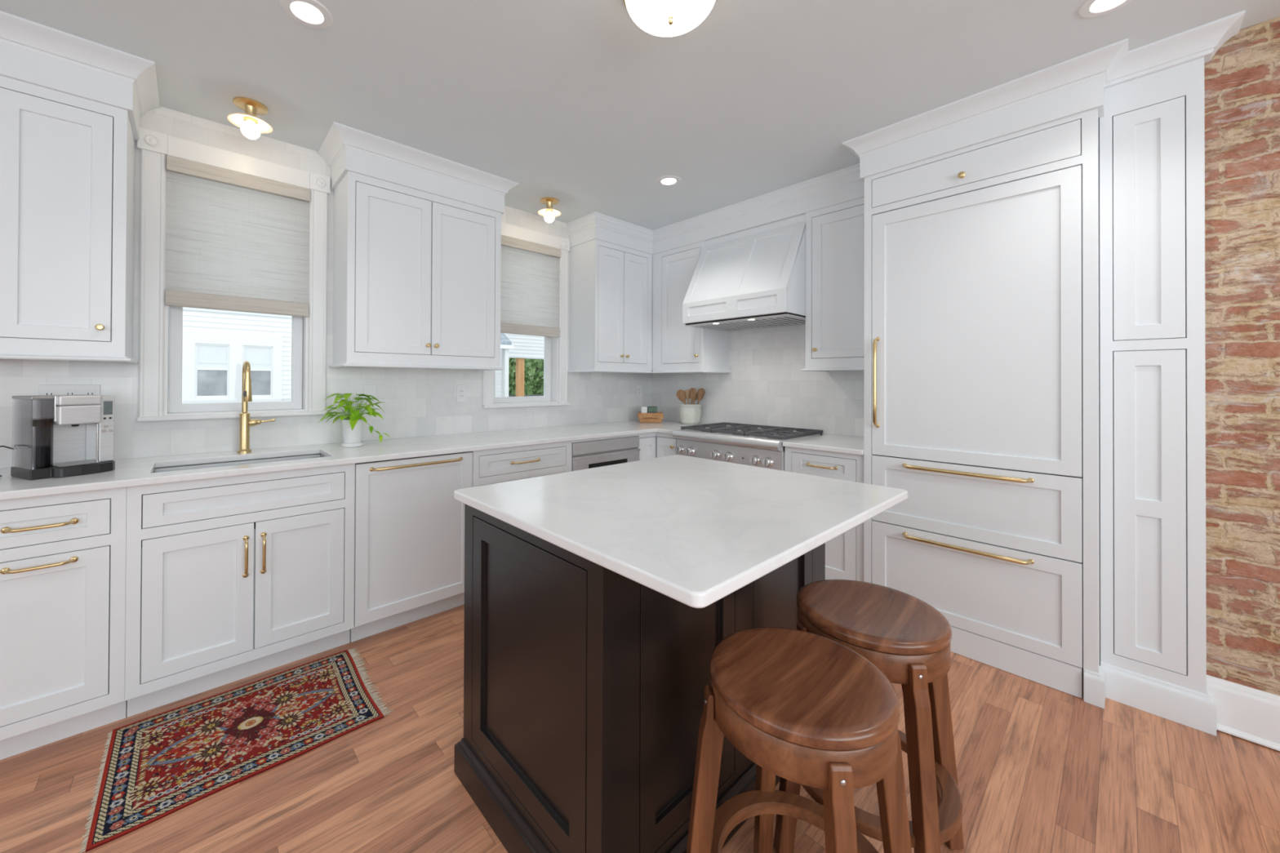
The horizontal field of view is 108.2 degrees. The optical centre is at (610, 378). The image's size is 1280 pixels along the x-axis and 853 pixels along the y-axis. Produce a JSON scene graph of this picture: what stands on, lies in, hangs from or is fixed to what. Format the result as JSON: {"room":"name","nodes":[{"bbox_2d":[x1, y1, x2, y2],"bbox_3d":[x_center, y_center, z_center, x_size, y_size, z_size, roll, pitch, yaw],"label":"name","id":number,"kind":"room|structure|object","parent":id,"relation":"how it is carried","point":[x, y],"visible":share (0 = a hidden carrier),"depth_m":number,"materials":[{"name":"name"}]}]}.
{"room":"kitchen","nodes":[
{"label":"kitchen","id":0,"kind":"room"},
{"bbox_2d":[0,106,652,515],"bbox_3d":[-1.612,-0.001,2.794,5.650,2.573,0.200,1,0,-42],"label":"wall","id":1,"kind":"structure","parent":0,"point":[417,402],"depth_m":2.62,"materials":[{"name":"tile"}]},
{"bbox_2d":[38,384,100,395],"bbox_3d":[-2.335,0.082,1.999,0.174,0.114,0.008,1,0,-42],"label":"outlet","id":2,"kind":"object","parent":1,"relation":"attached to","point":[44,389],"visible":0.48,"depth_m":2.00,"materials":[{"name":"white plastic"}]},
{"bbox_2d":[43,390,55,395],"bbox_3d":[-2.376,0.081,1.958,0.034,0.066,0.002,1,0,-42],"label":"receptacle","id":3,"kind":"object","parent":2,"relation":"attached to","point":[45,392],"depth_m":1.96,"materials":[{"name":"white plastic"}]},
{"bbox_2d":[64,390,75,395],"bbox_3d":[-2.333,0.082,1.997,0.034,0.066,0.002,1,0,-42],"label":"receptacle","id":4,"kind":"object","parent":2,"relation":"attached to","point":[66,392],"depth_m":2.00,"materials":[{"name":"white plastic"}]},
{"bbox_2d":[84,390,96,395],"bbox_3d":[-2.290,0.082,2.036,0.034,0.066,0.002,1,0,-42],"label":"receptacle","id":5,"kind":"object","parent":2,"relation":"attached to","point":[86,392],"depth_m":2.04,"materials":[{"name":"white plastic"}]},
{"bbox_2d":[0,10,159,364],"bbox_3d":[-2.199,-0.683,1.853,0.542,1.222,0.410,1,0,-42],"label":"upper cabinet","id":6,"kind":"object","parent":1,"relation":"attached to","point":[72,107],"visible":1,"depth_m":1.78,"materials":[{"name":"white paint"}]},
{"bbox_2d":[136,127,330,422],"bbox_3d":[-1.951,-0.478,2.447,0.772,1.355,0.242,1,0,-42],"label":"window","id":7,"kind":"structure","parent":1,"relation":"in","point":[160,347],"depth_m":2.28,"materials":[{"name":"white paint"}]},
{"bbox_2d":[165,155,310,317],"bbox_3d":[-1.892,-0.701,2.383,0.574,0.711,0.031,1,0,-42],"label":"woven shade","id":8,"kind":"object","parent":7,"relation":"attached to","point":[236,241],"visible":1,"depth_m":2.37,"materials":[{"name":"beige fabric"}]},
{"bbox_2d":[363,385,376,404],"bbox_3d":[-1.455,0.094,2.795,0.070,0.115,0.008,1,0,-42],"label":"light switch","id":9,"kind":"object","parent":1,"relation":"attached to","point":[367,389],"visible":0.66,"depth_m":2.79,"materials":[{"name":"white plastic"}]},
{"bbox_2d":[317,121,519,370],"bbox_3d":[-1.131,-0.673,2.817,1.058,1.222,0.410,1,0,-42],"label":"upper cabinet","id":10,"kind":"object","parent":1,"relation":"attached to","point":[417,248],"visible":1,"depth_m":2.65,"materials":[{"name":"white paint"}]},
{"bbox_2d":[456,385,466,402],"bbox_3d":[-1.025,0.101,3.183,0.071,0.118,0.008,1,0,-42],"label":"outlet","id":11,"kind":"object","parent":1,"relation":"attached to","point":[460,389],"visible":1,"depth_m":3.18,"materials":[{"name":"white plastic"}]},
{"bbox_2d":[459,388,464,398],"bbox_3d":[-1.023,0.101,3.181,0.034,0.066,0.002,1,0,-42],"label":"receptacle","id":12,"kind":"object","parent":11,"relation":"attached to","point":[461,390],"depth_m":3.18,"materials":[{"name":"white plastic"}]},
{"bbox_2d":[481,222,570,408],"bbox_3d":[-0.680,-0.467,3.595,0.768,1.355,0.242,1,0,-42],"label":"window","id":13,"kind":"structure","parent":1,"relation":"in","point":[555,348],"depth_m":3.73,"materials":[{"name":"white paint"}]},
{"bbox_2d":[500,235,560,337],"bbox_3d":[-0.621,-0.690,3.531,0.574,0.711,0.031,1,0,-42],"label":"woven shade","id":14,"kind":"object","parent":13,"relation":"attached to","point":[530,274],"visible":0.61,"depth_m":3.54,"materials":[{"name":"beige fabric"}]},
{"bbox_2d":[567,239,652,373],"bbox_3d":[0.016,-0.565,3.889,0.664,1.027,0.358,1,0,-42],"label":"upper cabinet","id":15,"kind":"object","parent":1,"relation":"attached to","point":[611,284],"visible":1,"depth_m":3.73,"materials":[{"name":"white paint"}]},
{"bbox_2d":[566,163,864,256],"bbox_3d":[0.623,-1.178,3.250,0.731,0.196,2.122,1,0,-42],"label":"trim","id":16,"kind":"structure","parent":15,"relation":"attached to","point":[845,184],"depth_m":3.40,"materials":[{"name":"white paint"}]},
{"bbox_2d":[635,385,641,397],"bbox_3d":[0.269,0.116,4.353,0.071,0.116,0.008,1,0,-42],"label":"outlet","id":17,"kind":"object","parent":1,"relation":"attached to","point":[638,388],"visible":1,"depth_m":4.35,"materials":[{"name":"white plastic"}]},
{"bbox_2d":[637,387,640,395],"bbox_3d":[0.271,0.116,4.351,0.034,0.066,0.002,1,0,-42],"label":"receptacle","id":18,"kind":"object","parent":17,"relation":"attached to","point":[638,388],"depth_m":4.35,"materials":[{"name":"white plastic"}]},
{"bbox_2d":[0,0,1279,230],"bbox_3d":[0.338,-1.332,0.650,5.650,0.080,6.000,1,0,-42],"label":"ceiling","id":19,"kind":"structure","parent":0,"point":[573,103],"depth_m":1.93,"materials":[{"name":"paint"}]},
{"bbox_2d":[226,97,273,139],"bbox_3d":[-1.697,-1.213,2.181,0.172,0.156,0.172,1,0,-42],"label":"flush light","id":20,"kind":"object","parent":19,"relation":"attached to","point":[251,126],"visible":1,"depth_m":2.16,"materials":[{"name":"white glass"}]},
{"bbox_2d":[243,116,257,124],"bbox_3d":[-1.697,-1.216,2.181,0.052,0.018,0.052,1,0,-42],"label":"socket","id":21,"kind":"object","parent":20,"relation":"attached to","point":[251,120],"depth_m":2.16,"materials":[{"name":"gold metal"}]},
{"bbox_2d":[280,0,333,28],"bbox_3d":[-1.065,-1.288,1.624,0.156,0.006,0.156,1,0,-42],"label":"recessed light","id":22,"kind":"object","parent":19,"relation":"in","point":[310,13],"visible":1,"depth_m":1.62,"materials":[{"name":"white plastic"}]},
{"bbox_2d":[537,197,561,222],"bbox_3d":[-0.438,-1.201,3.322,0.172,0.156,0.172,1,0,-42],"label":"flush light","id":23,"kind":"object","parent":19,"relation":"attached to","point":[548,212],"visible":1,"depth_m":3.30,"materials":[{"name":"white glass"}]},
{"bbox_2d":[546,208,552,213],"bbox_3d":[-0.438,-1.205,3.322,0.052,0.018,0.052,1,0,-42],"label":"socket","id":24,"kind":"object","parent":23,"relation":"attached to","point":[548,211],"depth_m":3.30,"materials":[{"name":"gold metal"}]},
{"bbox_2d":[656,175,680,186],"bbox_3d":[0.376,-1.275,2.980,0.156,0.006,0.156,1,0,-42],"label":"recessed light","id":25,"kind":"object","parent":19,"relation":"in","point":[665,180],"visible":1,"depth_m":2.97,"materials":[{"name":"white plastic"}]},
{"bbox_2d":[622,0,715,36],"bbox_3d":[0.198,-1.224,1.512,0.320,0.126,0.320,1,0,-42],"label":"dome ceiling light","id":26,"kind":"object","parent":19,"relation":"attached to","point":[661,18],"visible":1,"depth_m":1.51,"materials":[{"name":"white glass"}]},
{"bbox_2d":[1077,0,1132,17],"bbox_3d":[1.686,-1.278,1.559,0.156,0.006,0.156,1,0,-42],"label":"recessed light","id":27,"kind":"object","parent":19,"relation":"in","point":[1089,8],"visible":1,"depth_m":1.59,"materials":[{"name":"white plastic"}]},
{"bbox_2d":[0,604,1279,852],"bbox_3d":[0.327,1.311,0.635,5.650,0.060,6.000,1,0,-42],"label":"floor","id":28,"kind":"structure","parent":0,"point":[1041,768],"depth_m":1.46,"materials":[{"name":"brown wood"}]},
{"bbox_2d":[0,487,127,759],"bbox_3d":[-2.118,0.835,1.765,0.411,0.884,0.643,1,0,-42],"label":"base cabinet","id":29,"kind":"object","parent":28,"relation":"on","point":[63,557],"visible":0.97,"depth_m":1.60,"materials":[{"name":"white paint"}]},
{"bbox_2d":[78,648,393,852],"bbox_3d":[-1.318,1.276,1.722,0.810,0.007,0.580,1,0,-42],"label":"rug","id":30,"kind":"object","parent":28,"relation":"on","point":[157,766],"visible":1,"depth_m":1.63,"materials":[{"name":"fabric"}]},
{"bbox_2d":[124,463,355,717],"bbox_3d":[-1.685,0.839,2.156,0.753,0.884,0.643,1,0,-42],"label":"base cabinet","id":31,"kind":"object","parent":28,"relation":"on","point":[228,580],"visible":0.98,"depth_m":1.91,"materials":[{"name":"white paint"}]},
{"bbox_2d":[350,452,472,642],"bbox_3d":[-1.178,0.849,2.601,0.589,0.875,0.626,1,0,-42],"label":"dishwasher","id":32,"kind":"object","parent":28,"relation":"on","point":[409,530],"visible":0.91,"depth_m":2.38,"materials":[{"name":"white paint"}]},
{"bbox_2d":[355,452,465,464],"bbox_3d":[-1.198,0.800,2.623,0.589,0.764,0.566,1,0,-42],"label":"panel","id":33,"kind":"object","parent":32,"relation":"in","point":[460,452],"depth_m":2.41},
{"bbox_2d":[467,440,571,487],"bbox_3d":[-0.707,0.848,3.040,0.692,0.884,0.643,1,0,-42],"label":"base cabinet","id":34,"kind":"object","parent":28,"relation":"on","point":[492,466],"visible":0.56,"depth_m":2.80,"materials":[{"name":"white paint"}]},
{"bbox_2d":[571,434,639,471],"bbox_3d":[-0.218,0.853,3.493,0.640,0.884,0.626,1,0,-42],"label":"microwave","id":35,"kind":"object","parent":28,"relation":"on","point":[632,435],"depth_m":3.24,"materials":[{"name":"silver metal"}]},
{"bbox_2d":[453,503,825,852],"bbox_3d":[0.168,0.843,1.631,1.165,0.885,0.727,1,0,-42],"label":"kitchen island","id":36,"kind":"object","parent":28,"relation":"on","point":[585,682],"visible":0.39,"depth_m":1.18,"materials":[{"name":"brown paint"}]},
{"bbox_2d":[453,454,907,608],"bbox_3d":[0.242,0.386,1.548,1.159,0.028,1.010,1,0,-42],"label":"island countertop","id":37,"kind":"structure","parent":36,"relation":"on","point":[693,531],"depth_m":1.27,"materials":[{"name":"white stone"}]},
{"bbox_2d":[639,431,676,460],"bbox_3d":[0.376,0.857,3.906,0.794,0.884,0.810,1,0,-42],"label":"base cabinet","id":38,"kind":"object","parent":28,"relation":"on","point":[651,445],"visible":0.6,"depth_m":3.56,"materials":[{"name":"white paint"}]},
{"bbox_2d":[0,420,710,500],"bbox_3d":[-0.764,0.390,2.862,3.894,0.028,0.833,1,0,-42],"label":"countertop","id":39,"kind":"structure","parent":38,"relation":"on","point":[136,472],"depth_m":2.25,"materials":[{"name":"white stone"}]},
{"bbox_2d":[0,394,115,479],"bbox_3d":[-2.147,0.214,1.725,0.228,0.303,0.400,0,0,36],"label":"coffee maker","id":40,"kind":"object","parent":39,"relation":"on","point":[67,435],"visible":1,"depth_m":1.74,"materials":[{"name":"silver plastic"}]},
{"bbox_2d":[53,460,99,467],"bbox_3d":[-2.062,0.326,1.776,0.108,0.004,0.106,0,0,23],"label":"drip tray","id":41,"kind":"object","parent":40,"relation":"on","point":[56,464],"depth_m":1.77,"materials":[{"name":"plastic"}]},
{"bbox_2d":[152,453,325,472],"bbox_3d":[-1.668,0.494,2.128,0.667,0.196,0.370,1,0,-42],"label":"sink","id":42,"kind":"object","parent":39,"relation":"in","point":[313,455],"visible":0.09,"depth_m":2.23,"materials":[{"name":"metal"}]},
{"bbox_2d":[236,360,275,453],"bbox_3d":[-1.765,0.139,2.315,0.153,0.457,0.152,1,0,-42],"label":"kitchen faucet","id":43,"kind":"object","parent":39,"relation":"on","point":[245,422],"visible":1,"depth_m":2.30,"materials":[{"name":"gold metal"}]},
{"bbox_2d":[318,393,390,447],"bbox_3d":[-1.412,0.225,2.552,0.332,0.292,0.289,0,0,16],"label":"potted plant","id":44,"kind":"object","parent":39,"relation":"on","point":[353,425],"visible":1,"depth_m":2.51,"materials":[{"name":"green plant"}]},
{"bbox_2d":[637,412,663,422],"bbox_3d":[0.355,0.343,4.122,0.220,0.086,0.128,0,0,0],"label":"wooden basket","id":45,"kind":"object","parent":39,"relation":"on","point":[657,417],"visible":1,"depth_m":4.06,"materials":[{"name":"brown wood"}]},
{"bbox_2d":[641,406,647,413],"bbox_3d":[0.300,0.313,4.109,0.050,0.130,0.030,0,0,0],"label":"paper packet","id":46,"kind":"object","parent":45,"relation":"in","point":[644,409],"visible":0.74,"depth_m":4.09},
{"bbox_2d":[647,406,657,413],"bbox_3d":[0.371,0.312,4.098,0.084,0.134,0.027,0,0,0],"label":"paper packet","id":47,"kind":"object","parent":45,"relation":"in","point":[650,409],"visible":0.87,"depth_m":4.08,"materials":[{"name":"paper"}]},
{"bbox_2d":[678,403,702,424],"bbox_3d":[0.683,0.301,3.970,0.200,0.172,0.200,1,0,-42],"label":"utensil crock","id":48,"kind":"object","parent":39,"relation":"on","point":[689,414],"visible":0.97,"depth_m":3.89,"materials":[{"name":"white ceramic"}]},
{"bbox_2d":[675,389,686,404],"bbox_3d":[0.637,0.232,3.944,0.153,0.281,0.012,0,0,7],"label":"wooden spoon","id":49,"kind":"object","parent":48,"relation":"in","point":[681,394],"visible":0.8,"depth_m":3.94,"materials":[{"name":"brown wood"}]},
{"bbox_2d":[684,389,690,404],"bbox_3d":[0.668,0.230,3.990,0.092,0.282,0.016,0,0,3],"label":"wooden spoon","id":50,"kind":"object","parent":48,"relation":"in","point":[686,391],"visible":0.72,"depth_m":3.98,"materials":[{"name":"brown wood"}]},
{"bbox_2d":[689,387,696,404],"bbox_3d":[0.702,0.224,3.958,0.070,0.295,0.017,0,0,-9],"label":"wooden spatula","id":51,"kind":"object","parent":48,"relation":"in","point":[693,391],"visible":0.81,"depth_m":3.96,"materials":[{"name":"brown wood"}]},
{"bbox_2d":[693,392,697,404],"bbox_3d":[0.727,0.244,4.024,0.079,0.256,0.018,0,0,-2],"label":"wooden spoon","id":52,"kind":"object","parent":48,"relation":"in","point":[695,397],"visible":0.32,"depth_m":4.02,"materials":[{"name":"brown wood"}]},
{"bbox_2d":[697,388,705,404],"bbox_3d":[0.753,0.226,3.958,0.114,0.294,0.013,0,0,13],"label":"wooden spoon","id":53,"kind":"object","parent":48,"relation":"in","point":[700,393],"visible":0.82,"depth_m":3.95,"materials":[{"name":"brown wood"}]},
{"bbox_2d":[671,422,822,471],"bbox_3d":[0.976,0.827,3.311,0.682,0.943,0.828,1,0,-42],"label":"rangetop","id":54,"kind":"object","parent":28,"relation":"on","point":[745,444],"visible":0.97,"depth_m":3.11,"materials":[{"name":"metal"}]},
{"bbox_2d":[686,626,911,852],"bbox_3d":[0.399,0.953,0.986,0.410,0.660,0.410,1,0,-44],"label":"bar stool","id":55,"kind":"object","parent":28,"relation":"on","point":[807,708],"visible":1,"depth_m":0.96,"materials":[{"name":"brown wood"}]},
{"bbox_2d":[784,446,863,582],"bbox_3d":[1.430,0.855,2.853,0.643,0.884,0.456,1,0,-42],"label":"base cabinet","id":56,"kind":"object","parent":28,"relation":"on","point":[844,553],"visible":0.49,"depth_m":2.60,"materials":[{"name":"white paint"}]},
{"bbox_2d":[782,434,863,455],"bbox_3d":[1.433,0.398,2.856,0.640,0.028,0.454,1,0,-42],"label":"countertop","id":57,"kind":"structure","parent":56,"relation":"on","point":[826,442],"depth_m":2.74,"materials":[{"name":"white stone"}]},
{"bbox_2d":[773,579,964,852],"bbox_3d":[0.709,0.956,1.269,0.410,0.660,0.410,0,0,42],"label":"bar stool","id":58,"kind":"object","parent":28,"relation":"on","point":[908,639],"visible":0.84,"depth_m":1.16,"materials":[{"name":"brown wood"}]},
{"bbox_2d":[871,164,1083,698],"bbox_3d":[1.855,0.210,2.349,0.660,2.170,0.780,1,0,-42],"label":"refrigerator","id":59,"kind":"object","parent":28,"relation":"on","point":[977,295],"visible":0.98,"depth_m":2.10,"materials":[{"name":"white paint"}]},
{"bbox_2d":[842,38,1128,708],"bbox_3d":[1.854,0.016,2.345,0.707,2.582,1.030,1,0,-42],"label":"refrigerator surround","id":60,"kind":"object","parent":28,"relation":"on","point":[1046,120],"visible":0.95,"depth_m":1.99,"materials":[{"name":"white paint"}]},
{"bbox_2d":[1099,9,1245,736],"bbox_3d":[2.301,0.010,1.926,0.602,2.572,0.350,1,0,-42],"label":"pantry cabinet","id":61,"kind":"object","parent":28,"relation":"on","point":[1153,365],"visible":0.95,"depth_m":1.80,"materials":[{"name":"white paint"}]},
{"bbox_2d":[652,256,863,437],"bbox_3d":[2.421,0.013,2.396,0.200,2.573,5.800,1,0,-42],"label":"backsplash","id":62,"kind":"structure","parent":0,"point":[766,384],"depth_m":3.55,"materials":[{"name":"tile"}]},
{"bbox_2d":[652,240,730,373],"bbox_3d":[0.670,-0.562,3.903,0.383,1.027,0.556,1,0,-42],"label":"upper cabinet","id":63,"kind":"object","parent":62,"relation":"attached to","point":[677,347],"visible":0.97,"depth_m":3.81,"materials":[{"name":"white paint"}]},
{"bbox_2d":[682,213,805,331],"bbox_3d":[1.031,-0.734,3.334,0.610,0.686,0.806,1,0,-42],"label":"range hood","id":64,"kind":"object","parent":62,"relation":"attached to","point":[754,277],"visible":0.96,"depth_m":3.14,"materials":[{"name":"white paint"}]},
{"bbox_2d":[801,196,864,372],"bbox_3d":[1.530,-0.565,2.951,0.383,1.027,0.464,1,0,-42],"label":"upper cabinet","id":65,"kind":"object","parent":62,"relation":"attached to","point":[835,233],"visible":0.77,"depth_m":2.87,"materials":[{"name":"white paint"}]},
{"bbox_2d":[1204,16,1279,696],"bbox_3d":[3.199,0.009,1.035,0.468,2.572,2.338,1,0,-42],"label":"wall","id":66,"kind":"structure","parent":0,"point":[1242,80],"depth_m":1.68,"materials":[{"name":"brick"}]},
{"bbox_2d":[1206,675,1279,751],"bbox_3d":[3.005,1.198,0.864,0.034,0.178,2.328,1,0,-42],"label":"baseboard","id":67,"kind":"structure","parent":66,"relation":"attached to","point":[1243,712],"depth_m":1.66,"materials":[{"name":"white paint"}]},
{"label":"outside","id":68,"kind":"structure","parent":0,"visible":0},
{"bbox_3d":[-16.212,1.983,30.301,70.000,0.200,59.400,1,0,-42],"label":"ground","id":69,"kind":"structure","parent":68,"visible":0},
{"bbox_2d":[182,306,507,404],"bbox_3d":[-7.227,-1.260,8.431,11.960,6.110,0.150,1,0,-42],"label":"neighbor house","id":70,"kind":"structure","parent":69,"relation":"on","point":[216,344],"depth_m":8.57,"materials":[{"name":"white"}]},
{"bbox_2d":[197,345,226,368],"bbox_3d":[-7.223,-0.402,8.395,0.410,0.405,0.026,1,0,-42],"label":"blind","id":71,"kind":"object","parent":70,"relation":"hanging from","point":[208,356],"depth_m":8.38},
{"bbox_2d":[244,346,271,368],"bbox_3d":[-6.737,-0.398,8.834,0.400,0.405,0.026,1,0,-42],"label":"blind","id":72,"kind":"object","parent":70,"relation":"hanging from","point":[259,357],"depth_m":8.84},
{"bbox_2d":[500,333,514,396],"bbox_3d":[-3.202,0.227,11.345,1.460,3.199,0.740,1,0,-42],"label":"house","id":73,"kind":"structure","parent":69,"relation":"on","point":[505,343],"depth_m":11.51,"materials":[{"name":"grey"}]},
{"bbox_2d":[508,358,534,395],"bbox_3d":[-4.154,0.212,17.875,2.628,3.305,1.913,1,0,-42],"label":"tree","id":74,"kind":"object","parent":69,"relation":"on","point":[528,373],"visible":0.2,"depth_m":17.76,"materials":[{"name":"green plant"}]},
{"bbox_2d":[507,333,543,396],"bbox_3d":[-1.490,-0.517,15.603,5.900,4.750,0.360,1,0,-42],"label":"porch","id":75,"kind":"object","parent":69,"relation":"on","point":[526,346],"visible":0.02,"depth_m":14.36,"materials":[{"name":"white"}]},
{"bbox_2d":[525,359,543,395],"bbox_3d":[-3.334,-0.022,21.300,3.349,3.816,2.432,1,0,-42],"label":"tree","id":76,"kind":"object","parent":69,"relation":"on","point":[536,364],"visible":0.22,"depth_m":20.40,"materials":[{"name":"green plant"}]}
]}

